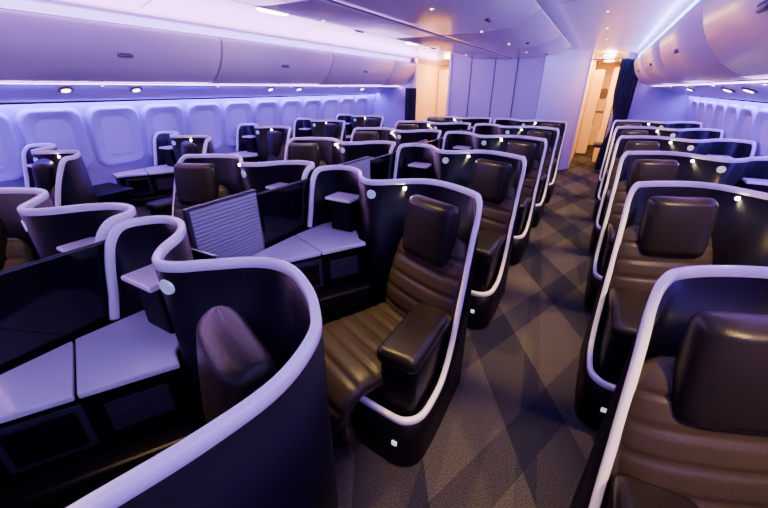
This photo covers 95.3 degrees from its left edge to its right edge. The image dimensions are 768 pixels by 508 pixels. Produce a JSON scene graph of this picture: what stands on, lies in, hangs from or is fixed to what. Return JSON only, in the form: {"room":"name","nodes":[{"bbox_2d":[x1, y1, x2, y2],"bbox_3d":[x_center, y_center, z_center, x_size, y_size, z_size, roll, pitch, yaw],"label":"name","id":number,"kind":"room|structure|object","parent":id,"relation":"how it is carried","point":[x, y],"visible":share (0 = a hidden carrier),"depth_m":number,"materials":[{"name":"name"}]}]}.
{"room":"aircraft cabin","nodes":[
{"label":"aircraft cabin","id":0,"kind":"room"},
{"bbox_2d":[0,94,374,186],"bbox_3d":[-2.477,-1.250,4.654,0.140,1.470,8.980,14,29,27],"label":"wall","id":1,"kind":"structure","parent":0,"point":[98,173],"depth_m":3.90,"materials":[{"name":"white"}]},
{"bbox_2d":[0,112,23,182],"bbox_3d":[-3.418,-0.888,2.969,0.153,0.607,0.500,14,29,27],"label":"window","id":2,"kind":"structure","parent":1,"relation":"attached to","point":[11,169],"depth_m":3.13,"materials":[{"name":"white plastic"}]},
{"bbox_2d":[15,107,92,168],"bbox_3d":[-3.154,-1.086,3.387,0.153,0.607,0.500,14,29,27],"label":"window","id":3,"kind":"structure","parent":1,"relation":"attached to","point":[64,127],"depth_m":3.33,"materials":[{"name":"white plastic"}]},
{"bbox_2d":[86,105,144,165],"bbox_3d":[-2.889,-1.285,3.806,0.153,0.607,0.500,14,29,27],"label":"window panel","id":4,"kind":"object","parent":1,"relation":"attached to","point":[115,131],"visible":1,"depth_m":3.79,"materials":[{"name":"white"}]},
{"bbox_2d":[141,103,185,157],"bbox_3d":[-2.625,-1.483,4.224,0.153,0.607,0.500,14,29,27],"label":"window panel","id":5,"kind":"object","parent":1,"relation":"attached to","point":[156,118],"visible":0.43,"depth_m":4.13,"materials":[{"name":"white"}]},
{"bbox_2d":[186,102,222,148],"bbox_3d":[-2.361,-1.681,4.642,0.153,0.607,0.500,14,29,27],"label":"window panel","id":6,"kind":"object","parent":1,"relation":"attached to","point":[203,118],"visible":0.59,"depth_m":4.61,"materials":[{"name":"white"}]},
{"bbox_2d":[223,101,252,146],"bbox_3d":[-2.097,-1.880,5.060,0.153,0.607,0.500,14,29,27],"label":"window panel","id":7,"kind":"object","parent":1,"relation":"attached to","point":[235,113],"visible":0.62,"depth_m":4.99,"materials":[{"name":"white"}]},
{"bbox_2d":[254,100,278,125],"bbox_3d":[-1.833,-2.078,5.479,0.153,0.607,0.500,14,29,27],"label":"window","id":8,"kind":"structure","parent":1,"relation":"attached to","point":[266,112],"depth_m":5.42,"materials":[{"name":"white plastic"}]},
{"bbox_2d":[279,99,301,133],"bbox_3d":[-1.569,-2.277,5.897,0.153,0.607,0.500,14,29,27],"label":"window panel","id":9,"kind":"object","parent":1,"relation":"attached to","point":[290,109],"visible":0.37,"depth_m":5.83,"materials":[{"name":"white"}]},
{"bbox_2d":[302,98,321,119],"bbox_3d":[-1.305,-2.475,6.315,0.153,0.607,0.500,14,29,27],"label":"window","id":10,"kind":"structure","parent":1,"relation":"attached to","point":[311,108],"depth_m":6.25,"materials":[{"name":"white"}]},
{"bbox_2d":[321,98,338,119],"bbox_3d":[-1.040,-2.674,6.734,0.153,0.607,0.500,14,29,27],"label":"window","id":11,"kind":"structure","parent":1,"relation":"attached to","point":[330,106],"depth_m":6.67,"materials":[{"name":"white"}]},
{"bbox_2d":[338,97,353,114],"bbox_3d":[-0.776,-2.872,7.152,0.153,0.607,0.500,14,29,27],"label":"window","id":12,"kind":"structure","parent":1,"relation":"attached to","point":[346,104],"depth_m":7.07,"materials":[{"name":"white plastic"}]},
{"bbox_2d":[353,97,367,114],"bbox_3d":[-0.512,-3.070,7.570,0.153,0.607,0.500,14,29,27],"label":"window","id":13,"kind":"structure","parent":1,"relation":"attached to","point":[361,103],"depth_m":7.51,"materials":[{"name":"white plastic"}]},
{"bbox_2d":[0,0,694,66],"bbox_3d":[1.478,-2.954,4.929,5.200,0.213,14.600,14,29,27],"label":"ceiling","id":14,"kind":"structure","parent":0,"point":[652,17],"depth_m":3.62,"materials":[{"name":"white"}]},
{"bbox_2d":[0,9,220,83],"bbox_3d":[-2.396,-1.712,3.026,0.700,0.420,1.832,14,29,27],"label":"bin","id":15,"kind":"object","parent":14,"relation":"attached to","point":[34,47],"visible":1,"depth_m":2.75,"materials":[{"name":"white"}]},
{"bbox_2d":[0,0,409,61],"bbox_3d":[-1.662,-2.235,3.545,0.012,0.060,8.780,14,29,27],"label":"lamp","id":16,"kind":"object","parent":14,"relation":"attached to","point":[23,5],"visible":1,"depth_m":3.05,"materials":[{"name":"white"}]},
{"bbox_2d":[228,0,304,5],"bbox_3d":[-1.226,-1.325,1.515,0.910,0.148,1.832,14,29,27],"label":"ceiling panel","id":17,"kind":"object","parent":14,"relation":"attached to","point":[246,2],"visible":1,"depth_m":2.15,"materials":[{"name":"white plastic"}]},
{"bbox_2d":[209,38,332,84],"bbox_3d":[-1.479,-2.401,4.478,0.700,0.420,1.832,14,29,27],"label":"bin","id":18,"kind":"object","parent":14,"relation":"attached to","point":[242,62],"visible":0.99,"depth_m":4.18,"materials":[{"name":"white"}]},
{"bbox_2d":[252,7,291,15],"bbox_3d":[-1.038,-2.271,3.274,0.200,0.017,0.480,14,29,27],"label":"recessed light","id":19,"kind":"object","parent":14,"relation":"in","point":[255,8],"visible":0.53,"depth_m":3.26,"materials":[{"name":"white plastic"}]},
{"bbox_2d":[249,0,436,37],"bbox_3d":[-0.309,-2.014,2.967,0.910,0.148,1.832,14,29,27],"label":"ceiling panel","id":20,"kind":"object","parent":14,"relation":"attached to","point":[316,10],"visible":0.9,"depth_m":2.64,"materials":[{"name":"white plastic"}]},
{"bbox_2d":[319,52,393,85],"bbox_3d":[-0.563,-3.089,5.930,0.700,0.420,1.832,14,29,27],"label":"bin","id":21,"kind":"object","parent":14,"relation":"attached to","point":[346,69],"visible":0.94,"depth_m":5.66,"materials":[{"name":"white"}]},
{"bbox_2d":[380,60,415,85],"bbox_3d":[0.126,-3.607,7.021,0.700,0.420,0.912,14,29,27],"label":"bin","id":22,"kind":"object","parent":14,"relation":"attached to","point":[402,72],"visible":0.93,"depth_m":6.86,"materials":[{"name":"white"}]},
{"bbox_2d":[327,0,512,58],"bbox_3d":[0.086,-1.842,2.755,0.060,0.013,8.980,14,29,27],"label":"trim","id":23,"kind":"structure","parent":14,"relation":"attached to","point":[327,0],"depth_m":2.82,"materials":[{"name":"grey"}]},
{"bbox_2d":[387,36,485,51],"bbox_3d":[0.607,-2.703,4.419,0.910,0.148,1.832,14,29,27],"label":"ceiling panel","id":24,"kind":"object","parent":14,"relation":"attached to","point":[434,42],"visible":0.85,"depth_m":4.16,"materials":[{"name":"white plastic"}]},
{"bbox_2d":[333,0,540,34],"bbox_3d":[0.516,-1.812,2.542,0.910,0.148,1.832,14,29,27],"label":"ceiling panel","id":25,"kind":"object","parent":14,"relation":"attached to","point":[449,17],"visible":1,"depth_m":2.57,"materials":[{"name":"white plastic"}]},
{"bbox_2d":[452,51,510,58],"bbox_3d":[1.482,-3.360,5.804,0.910,0.148,1.662,14,29,27],"label":"ceiling panel","id":26,"kind":"object","parent":14,"relation":"attached to","point":[477,54],"visible":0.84,"depth_m":5.66,"materials":[{"name":"white plastic"}]},
{"bbox_2d":[443,9,561,50],"bbox_3d":[1.433,-2.501,3.994,0.910,0.148,1.832,14,29,27],"label":"ceiling panel","id":27,"kind":"object","parent":14,"relation":"attached to","point":[538,29],"visible":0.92,"depth_m":3.76,"materials":[{"name":"purple"}]},
{"bbox_2d":[492,34,571,58],"bbox_3d":[2.307,-3.158,5.379,0.910,0.148,1.662,14,29,27],"label":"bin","id":28,"kind":"object","parent":14,"relation":"attached to","point":[560,44],"visible":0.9,"depth_m":5.21,"materials":[{"name":"purple"}]},
{"bbox_2d":[604,54,616,56],"bbox_3d":[4.565,-4.014,7.064,0.240,0.020,0.600,14,29,27],"label":"recessed light","id":29,"kind":"object","parent":14,"relation":"in","point":[605,55],"visible":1,"depth_m":7.03,"materials":[{"name":"beige plastic"}]},
{"bbox_2d":[590,58,637,170],"bbox_3d":[4.322,-2.712,6.943,0.860,2.050,0.070,14,29,27],"label":"curtain","id":30,"kind":"object","parent":14,"relation":"hanging from","point":[626,83],"visible":0.65,"depth_m":6.65,"materials":[{"name":"blue fabric"}]},
{"bbox_2d":[634,52,661,84],"bbox_3d":[4.263,-2.822,5.367,0.700,0.420,1.832,14,29,27],"label":"bin","id":31,"kind":"object","parent":14,"relation":"attached to","point":[640,72],"visible":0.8,"depth_m":5.33,"materials":[{"name":"purple"}]},
{"bbox_2d":[643,37,686,84],"bbox_3d":[3.346,-2.134,3.916,0.700,0.420,1.832,14,29,27],"label":"bin","id":32,"kind":"object","parent":14,"relation":"attached to","point":[654,67],"visible":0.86,"depth_m":3.83,"materials":[{"name":"purple"}]},
{"bbox_2d":[638,0,698,56],"bbox_3d":[2.086,-1.669,2.351,0.012,0.060,10.200,14,29,27],"label":"lamp","id":33,"kind":"object","parent":14,"relation":"attached to","point":[695,1],"visible":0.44,"depth_m":3.03,"materials":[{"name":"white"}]},
{"bbox_2d":[660,0,758,82],"bbox_3d":[2.429,-1.445,2.464,0.700,0.420,1.832,14,29,27],"label":"bin","id":34,"kind":"object","parent":14,"relation":"attached to","point":[686,53],"visible":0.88,"depth_m":2.28,"materials":[{"name":"purple"}]},
{"bbox_2d":[703,0,767,78],"bbox_3d":[1.512,-0.756,1.012,0.700,0.420,1.832,14,29,27],"label":"bin","id":35,"kind":"object","parent":14,"relation":"attached to","point":[736,31],"visible":1,"depth_m":1.51,"materials":[{"name":"purple"}]},
{"bbox_2d":[653,80,767,101],"bbox_3d":[2.604,-1.081,2.367,0.555,0.145,10.300,14,29,27],"label":"panel","id":36,"kind":"object","parent":35,"relation":"attached to","point":[701,89],"visible":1,"depth_m":3.27,"materials":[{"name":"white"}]},
{"bbox_2d":[720,87,734,92],"bbox_3d":[3.044,-1.451,3.098,0.113,0.046,0.119,18,31,33],"label":"reading lamp","id":37,"kind":"object","parent":36,"relation":"attached to","point":[723,88],"visible":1,"depth_m":3.07,"materials":[{"name":"grey plastic"}]},
{"bbox_2d":[740,87,757,93],"bbox_3d":[2.756,-1.236,2.643,0.113,0.046,0.119,18,31,33],"label":"reading lamp","id":38,"kind":"object","parent":36,"relation":"attached to","point":[742,88],"visible":1,"depth_m":2.62,"materials":[{"name":"grey plastic"}]},
{"bbox_3d":[-3.078,-1.200,1.947,0.700,0.420,0.882,14,29,27],"label":"bin","id":39,"kind":"object","parent":14,"relation":"attached to","visible":0},
{"bbox_2d":[0,83,398,102],"bbox_3d":[-2.105,-1.907,4.107,0.555,0.145,8.980,14,29,27],"label":"panel","id":40,"kind":"object","parent":39,"relation":"attached to","point":[9,92],"visible":1,"depth_m":3.68,"materials":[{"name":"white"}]},
{"bbox_2d":[57,87,73,92],"bbox_3d":[-2.753,-1.418,3.028,0.113,0.046,0.119,18,31,33],"label":"reading lamp","id":41,"kind":"object","parent":40,"relation":"attached to","point":[64,89],"visible":1,"depth_m":3.02,"materials":[{"name":"grey plastic"}]},
{"bbox_2d":[130,87,142,91],"bbox_3d":[-2.466,-1.634,3.483,0.113,0.046,0.119,18,31,33],"label":"reading lamp","id":42,"kind":"object","parent":40,"relation":"attached to","point":[136,89],"visible":1,"depth_m":3.46,"materials":[{"name":"grey plastic"}]},
{"bbox_2d":[416,63,448,120],"bbox_3d":[1.883,-4.121,9.739,0.040,2.300,5.380,14,29,27],"label":"wall","id":43,"kind":"structure","parent":0,"point":[428,75],"depth_m":8.16,"materials":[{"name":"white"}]},
{"bbox_2d":[369,53,544,128],"bbox_3d":[1.236,-2.952,7.274,3.580,2.300,0.040,14,29,27],"label":"wall","id":44,"kind":"structure","parent":0,"point":[529,72],"depth_m":6.69,"materials":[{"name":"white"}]},
{"bbox_2d":[405,88,416,120],"bbox_3d":[0.566,-2.778,7.665,0.260,1.550,0.070,14,29,27],"label":"curtain","id":45,"kind":"object","parent":44,"relation":"hanging from","point":[410,93],"visible":0.55,"depth_m":7.46,"materials":[{"name":"blue fabric"}]},
{"bbox_2d":[413,56,417,120],"bbox_3d":[0.658,-3.043,7.583,0.060,2.200,0.080,14,29,27],"label":"trim","id":46,"kind":"structure","parent":44,"relation":"attached to","point":[416,57],"depth_m":7.24,"materials":[{"name":"white plastic"}]},
{"bbox_2d":[446,54,452,115],"bbox_3d":[1.314,-2.883,7.245,0.050,2.200,0.080,14,29,27],"label":"trim","id":47,"kind":"structure","parent":44,"relation":"attached to","point":[451,55],"depth_m":6.97,"materials":[{"name":"white plastic"}]},
{"bbox_2d":[466,58,472,116],"bbox_3d":[1.667,-2.790,7.048,0.012,2.200,0.012,14,29,27],"label":"trim","id":48,"kind":"structure","parent":44,"relation":"attached to","point":[472,58],"depth_m":6.82,"materials":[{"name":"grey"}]},
{"bbox_2d":[489,60,495,116],"bbox_3d":[2.058,-2.694,6.847,0.012,2.200,0.012,14,29,27],"label":"trim","id":49,"kind":"structure","parent":44,"relation":"attached to","point":[495,60],"depth_m":6.63,"materials":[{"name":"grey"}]},
{"bbox_2d":[510,58,518,117],"bbox_3d":[2.406,-2.609,6.668,0.012,2.200,0.012,14,29,27],"label":"trim","id":50,"kind":"structure","parent":44,"relation":"attached to","point":[518,58],"depth_m":6.44,"materials":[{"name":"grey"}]},
{"bbox_2d":[331,145,599,507],"bbox_3d":[1.528,-1.020,5.942,6.200,0.050,14.800,14,29,27],"label":"floor","id":51,"kind":"structure","parent":0,"point":[511,434],"depth_m":1.95,"materials":[{"name":"carpet"}]},
{"bbox_2d":[0,239,114,374],"bbox_3d":[-1.284,0.573,1.242,0.042,1.100,1.150,14,29,27],"label":"divider","id":52,"kind":"object","parent":51,"relation":"on","point":[49,303],"visible":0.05,"depth_m":1.24,"materials":[{"name":"black plastic"}]},
{"bbox_2d":[21,143,98,206],"bbox_3d":[-2.968,-0.211,2.846,1.162,1.141,1.213,14,29,27],"label":"seat","id":53,"kind":"object","parent":51,"relation":"on","point":[63,173],"visible":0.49,"depth_m":2.69,"materials":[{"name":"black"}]},
{"bbox_2d":[0,187,136,270],"bbox_3d":[-1.785,0.409,1.539,1.162,1.141,1.213,14,29,27],"label":"seat","id":54,"kind":"object","parent":51,"relation":"on","point":[32,229],"visible":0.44,"depth_m":1.56,"materials":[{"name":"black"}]},
{"bbox_2d":[93,131,214,216],"bbox_3d":[-2.384,-0.650,3.772,1.162,1.141,1.213,14,29,27],"label":"seat","id":55,"kind":"object","parent":51,"relation":"on","point":[149,190],"visible":0.39,"depth_m":3.83,"materials":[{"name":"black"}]},
{"bbox_2d":[135,206,150,216],"bbox_3d":[-2.321,-0.370,3.635,0.678,0.215,0.763,14,29,27],"label":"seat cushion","id":56,"kind":"object","parent":55,"relation":"on","point":[141,211],"depth_m":3.51,"materials":[{"name":"brown leather"}]},
{"bbox_2d":[155,178,173,189],"bbox_3d":[-2.470,-0.796,3.965,0.180,0.120,0.008,-13,29,-26],"label":"compartment","id":57,"kind":"object","parent":55,"relation":"attached to","point":[160,183],"depth_m":3.95,"materials":[{"name":"grey plastic"}]},
{"bbox_2d":[0,215,338,507],"bbox_3d":[-0.767,0.681,0.967,1.141,1.134,1.273,14,29,27],"label":"seat","id":58,"kind":"object","parent":51,"relation":"on","point":[206,387],"visible":1,"depth_m":1.06,"materials":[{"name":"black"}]},
{"bbox_2d":[104,383,175,429],"bbox_3d":[-0.825,0.519,1.193,0.180,0.120,0.008,-13,29,-26],"label":"compartment","id":59,"kind":"object","parent":58,"relation":"attached to","point":[123,411],"depth_m":1.18,"materials":[{"name":"grey plastic"}]},
{"bbox_2d":[172,154,314,245],"bbox_3d":[-1.200,-0.030,2.465,1.162,1.141,1.213,14,29,27],"label":"seat","id":60,"kind":"object","parent":51,"relation":"on","point":[198,178],"visible":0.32,"depth_m":2.54,"materials":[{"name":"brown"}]},
{"bbox_2d":[182,177,310,257],"bbox_3d":[-0.700,0.134,2.168,0.042,1.100,1.150,14,29,27],"label":"divider","id":61,"kind":"object","parent":51,"relation":"on","point":[248,223],"visible":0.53,"depth_m":1.91,"materials":[{"name":"black"}]},
{"bbox_2d":[228,123,292,161],"bbox_3d":[-1.799,-1.089,4.698,1.162,1.141,1.213,14,29,27],"label":"seat","id":62,"kind":"object","parent":51,"relation":"on","point":[254,143],"visible":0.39,"depth_m":4.82,"materials":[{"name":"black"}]},
{"bbox_2d":[293,118,345,141],"bbox_3d":[-1.214,-1.528,5.624,1.162,1.141,1.213,14,29,27],"label":"seat","id":63,"kind":"object","parent":51,"relation":"on","point":[302,127],"visible":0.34,"depth_m":5.70,"materials":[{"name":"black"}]},
{"bbox_2d":[284,137,395,168],"bbox_3d":[-0.616,-0.469,3.391,1.162,1.141,1.213,14,29,27],"label":"seat","id":64,"kind":"object","parent":51,"relation":"on","point":[323,151],"visible":0.2,"depth_m":3.45,"materials":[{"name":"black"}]},
{"bbox_2d":[335,114,382,141],"bbox_3d":[-0.629,-1.968,6.550,1.162,1.141,1.213,14,29,27],"label":"seat","id":65,"kind":"object","parent":51,"relation":"on","point":[351,121],"visible":0.23,"depth_m":6.63,"materials":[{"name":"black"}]},
{"bbox_2d":[338,151,396,179],"bbox_3d":[-0.115,-0.305,3.094,0.042,1.100,1.150,14,29,27],"label":"divider","id":66,"kind":"object","parent":51,"relation":"on","point":[381,167],"visible":0.2,"depth_m":2.97,"materials":[{"name":"black plastic"}]},
{"bbox_2d":[254,165,481,465],"bbox_3d":[-0.153,0.226,1.925,1.162,1.141,1.213,14,29,27],"label":"seat","id":67,"kind":"object","parent":51,"relation":"on","point":[389,264],"visible":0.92,"depth_m":1.77,"materials":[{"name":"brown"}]},
{"bbox_2d":[330,255,357,278],"bbox_3d":[-0.240,0.080,2.119,0.180,0.120,0.008,-13,29,-26],"label":"compartment","id":68,"kind":"object","parent":67,"relation":"attached to","point":[343,266],"depth_m":2.11,"materials":[{"name":"grey plastic"}]},
{"bbox_2d":[322,302,403,428],"bbox_3d":[-0.091,0.506,1.789,0.678,0.215,0.763,14,29,27],"label":"seat cushion","id":69,"kind":"object","parent":67,"relation":"on","point":[351,343],"depth_m":1.63,"materials":[{"name":"brown leather"}]},
{"bbox_2d":[350,127,441,150],"bbox_3d":[-0.031,-0.908,4.317,1.162,1.141,1.213,14,29,27],"label":"seat","id":70,"kind":"object","parent":51,"relation":"on","point":[359,133],"visible":0.17,"depth_m":4.37,"materials":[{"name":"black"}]},
{"bbox_2d":[415,137,442,148],"bbox_3d":[0.470,-0.745,4.020,0.042,1.100,1.150,14,29,27],"label":"divider","id":71,"kind":"object","parent":51,"relation":"on","point":[437,143],"visible":0.11,"depth_m":3.98,"materials":[{"name":"black"}]},
{"bbox_2d":[394,120,470,137],"bbox_3d":[0.554,-1.348,5.243,1.162,1.141,1.213,14,29,27],"label":"seat","id":72,"kind":"object","parent":51,"relation":"on","point":[444,127],"visible":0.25,"depth_m":5.28,"materials":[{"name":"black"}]},
{"bbox_2d":[436,69,448,115],"bbox_3d":[1.674,-3.686,9.173,0.248,2.000,1.000,14,29,27],"label":"tall cabinet","id":73,"kind":"object","parent":51,"relation":"on","point":[443,74],"visible":0.12,"depth_m":8.56,"materials":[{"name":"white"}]},
{"bbox_2d":[425,116,491,127],"bbox_3d":[1.139,-1.787,6.169,1.162,1.141,1.213,14,29,27],"label":"seat","id":74,"kind":"object","parent":51,"relation":"on","point":[439,119],"visible":0.14,"depth_m":6.21,"materials":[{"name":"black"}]},
{"bbox_2d":[393,143,526,328],"bbox_3d":[0.431,-0.213,2.852,1.162,1.141,1.213,14,29,27],"label":"seat","id":75,"kind":"object","parent":51,"relation":"on","point":[497,176],"visible":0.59,"depth_m":2.66,"materials":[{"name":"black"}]},
{"bbox_2d":[441,131,546,264],"bbox_3d":[1.016,-0.652,3.778,1.162,1.141,1.213,14,29,27],"label":"seat","id":76,"kind":"object","parent":51,"relation":"on","point":[534,149],"visible":0.38,"depth_m":3.58,"materials":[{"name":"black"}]},
{"bbox_2d":[472,123,559,226],"bbox_3d":[1.601,-1.092,4.704,1.162,1.141,1.213,14,29,27],"label":"seat","id":77,"kind":"object","parent":51,"relation":"on","point":[551,134],"visible":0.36,"depth_m":4.53,"materials":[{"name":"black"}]},
{"bbox_2d":[493,118,566,202],"bbox_3d":[2.186,-1.531,5.630,1.162,1.141,1.213,14,29,27],"label":"seat","id":78,"kind":"object","parent":51,"relation":"on","point":[562,125],"visible":0.3,"depth_m":5.46,"materials":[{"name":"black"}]},
{"bbox_2d":[575,70,604,153],"bbox_3d":[5.569,-3.819,9.453,0.248,2.000,1.000,14,29,27],"label":"tall cabinet","id":79,"kind":"object","parent":51,"relation":"on","point":[598,75],"visible":1,"depth_m":9.04,"materials":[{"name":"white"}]},
{"bbox_2d":[592,67,619,161],"bbox_3d":[5.341,-3.283,8.322,0.248,2.000,1.000,14,29,27],"label":"tall cabinet","id":80,"kind":"object","parent":51,"relation":"on","point":[608,105],"visible":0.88,"depth_m":7.94,"materials":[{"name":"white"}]},
{"bbox_2d":[594,120,702,197],"bbox_3d":[4.033,-1.410,5.374,1.162,1.141,1.213,14,29,27],"label":"seat","id":81,"kind":"object","parent":51,"relation":"on","point":[676,124],"visible":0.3,"depth_m":5.47,"materials":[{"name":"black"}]},
{"bbox_2d":[592,126,723,219],"bbox_3d":[3.448,-0.971,4.448,1.162,1.141,1.213,14,29,27],"label":"seat","id":82,"kind":"object","parent":51,"relation":"on","point":[690,133],"visible":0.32,"depth_m":4.53,"materials":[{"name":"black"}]},
{"bbox_2d":[569,265,767,507],"bbox_3d":[1.109,0.786,0.744,1.162,1.141,1.213,14,29,27],"label":"seat","id":83,"kind":"object","parent":51,"relation":"on","point":[684,424],"visible":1,"depth_m":0.93,"materials":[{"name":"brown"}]},
{"bbox_2d":[575,181,767,430],"bbox_3d":[1.694,0.347,1.670,1.162,1.141,1.213,14,29,27],"label":"seat","id":84,"kind":"object","parent":51,"relation":"on","point":[663,226],"visible":0.53,"depth_m":1.81,"materials":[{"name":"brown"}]},
{"bbox_2d":[733,196,740,200],"bbox_3d":[1.828,-0.289,1.812,0.028,0.028,0.020,14,29,27],"label":"lamp","id":85,"kind":"object","parent":84,"relation":"attached to","point":[735,198],"depth_m":1.80,"materials":[{"name":"beige plastic"}]},
{"bbox_2d":[589,135,756,253],"bbox_3d":[2.864,-0.531,3.522,1.162,1.141,1.213,14,29,27],"label":"seat","id":86,"kind":"object","parent":51,"relation":"on","point":[723,148],"visible":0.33,"depth_m":3.59,"materials":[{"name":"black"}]},
{"bbox_2d":[584,151,767,310],"bbox_3d":[2.279,-0.092,2.596,1.162,1.141,1.213,14,29,27],"label":"seat","id":87,"kind":"object","parent":51,"relation":"on","point":[751,173],"visible":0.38,"depth_m":2.70,"materials":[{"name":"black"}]},
{"bbox_2d":[534,49,592,169],"bbox_3d":[3.407,-2.749,6.847,1.485,2.300,0.040,-16,30,-30],"label":"wall","id":88,"kind":"structure","parent":0,"point":[564,74],"depth_m":6.64,"materials":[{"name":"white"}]},
{"bbox_2d":[566,50,593,168],"bbox_3d":[4.023,-2.904,7.232,0.060,2.250,0.100,14,29,27],"label":"trim","id":89,"kind":"structure","parent":88,"relation":"attached to","point":[593,50],"depth_m":7.16,"materials":[{"name":"white plastic"}]},
{"bbox_2d":[569,52,596,163],"bbox_3d":[5.027,-3.680,8.810,0.040,2.300,4.050,14,29,27],"label":"wall","id":90,"kind":"structure","parent":0,"point":[594,62],"depth_m":8.27,"materials":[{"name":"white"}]},
{"bbox_2d":[592,62,620,145],"bbox_3d":[5.046,-4.769,10.989,6.100,2.400,0.040,14,29,27],"label":"wall","id":91,"kind":"structure","parent":0,"point":[609,67],"depth_m":9.91,"materials":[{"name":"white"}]},
{"bbox_2d":[588,74,612,144],"bbox_3d":[6.343,-4.209,10.309,0.620,1.930,0.060,14,29,27],"label":"leaf","id":92,"kind":"object","parent":91,"relation":"attached to","point":[607,77],"visible":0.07,"depth_m":10.31,"materials":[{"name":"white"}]},
{"bbox_2d":[599,88,607,98],"bbox_3d":[6.321,-4.612,10.074,0.200,0.280,0.020,14,29,27],"label":"porthole","id":93,"kind":"object","parent":92,"relation":"attached to","point":[603,94],"visible":0.91,"depth_m":10.07,"materials":[{"name":"grey"}]},
{"bbox_2d":[599,52,699,171],"bbox_3d":[5.092,-2.666,6.670,1.260,2.300,0.040,14,29,27],"label":"wall","id":94,"kind":"structure","parent":0,"point":[650,103],"depth_m":6.55,"materials":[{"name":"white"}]},
{"bbox_2d":[597,51,630,171],"bbox_3d":[4.549,-2.776,6.961,0.050,2.250,0.100,14,29,27],"label":"trim","id":95,"kind":"structure","parent":94,"relation":"attached to","point":[628,52],"depth_m":6.97,"materials":[{"name":"white plastic"}]},
{"bbox_2d":[686,96,767,120],"bbox_3d":[2.975,-0.242,2.530,0.140,1.470,10.300,14,29,27],"label":"wall","id":96,"kind":"structure","parent":0,"point":[759,106],"depth_m":4.42,"materials":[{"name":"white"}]},
{"bbox_2d":[690,99,699,121],"bbox_3d":[5.117,-2.220,5.777,0.153,0.607,0.500,14,29,27],"label":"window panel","id":97,"kind":"object","parent":96,"relation":"attached to","point":[694,107],"visible":0.37,"depth_m":5.80,"materials":[{"name":"white plastic"}]},
{"bbox_2d":[696,100,706,127],"bbox_3d":[4.853,-2.022,5.359,0.153,0.607,0.500,14,29,27],"label":"window","id":98,"kind":"structure","parent":96,"relation":"attached to","point":[702,104],"depth_m":5.36,"materials":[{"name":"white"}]},
{"bbox_2d":[703,101,716,128],"bbox_3d":[4.589,-1.823,4.941,0.153,0.607,0.500,14,29,27],"label":"window","id":99,"kind":"structure","parent":96,"relation":"attached to","point":[710,106],"depth_m":4.96,"materials":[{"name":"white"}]},
{"bbox_2d":[712,102,727,129],"bbox_3d":[4.325,-1.625,4.522,0.153,0.607,0.500,14,29,27],"label":"window","id":100,"kind":"structure","parent":96,"relation":"attached to","point":[720,109],"depth_m":4.51,"materials":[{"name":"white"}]},
{"bbox_2d":[722,104,740,138],"bbox_3d":[4.060,-1.426,4.104,0.153,0.607,0.500,14,29,27],"label":"window panel","id":101,"kind":"object","parent":96,"relation":"attached to","point":[732,111],"visible":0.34,"depth_m":4.10,"materials":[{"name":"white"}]},
{"bbox_2d":[735,105,757,140],"bbox_3d":[3.796,-1.228,3.686,0.153,0.607,0.500,14,29,27],"label":"window panel","id":102,"kind":"object","parent":96,"relation":"attached to","point":[747,114],"visible":0.34,"depth_m":3.67,"materials":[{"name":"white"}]},
{"bbox_2d":[752,108,767,156],"bbox_3d":[3.532,-1.030,3.268,0.153,0.607,0.500,14,29,27],"label":"window panel","id":103,"kind":"object","parent":96,"relation":"attached to","point":[760,131],"visible":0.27,"depth_m":3.31,"materials":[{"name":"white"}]},
{"bbox_3d":[5.682,-3.533,8.498,0.040,2.300,4.000,14,29,27],"label":"wall","id":104,"kind":"structure","parent":0,"visible":0},
{"bbox_2d":[593,103,612,147],"bbox_3d":[4.798,-2.794,7.559,0.300,0.930,0.440,14,29,27],"label":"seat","id":105,"kind":"object","parent":104,"relation":"attached to","point":[595,144],"visible":0.28,"depth_m":7.58,"materials":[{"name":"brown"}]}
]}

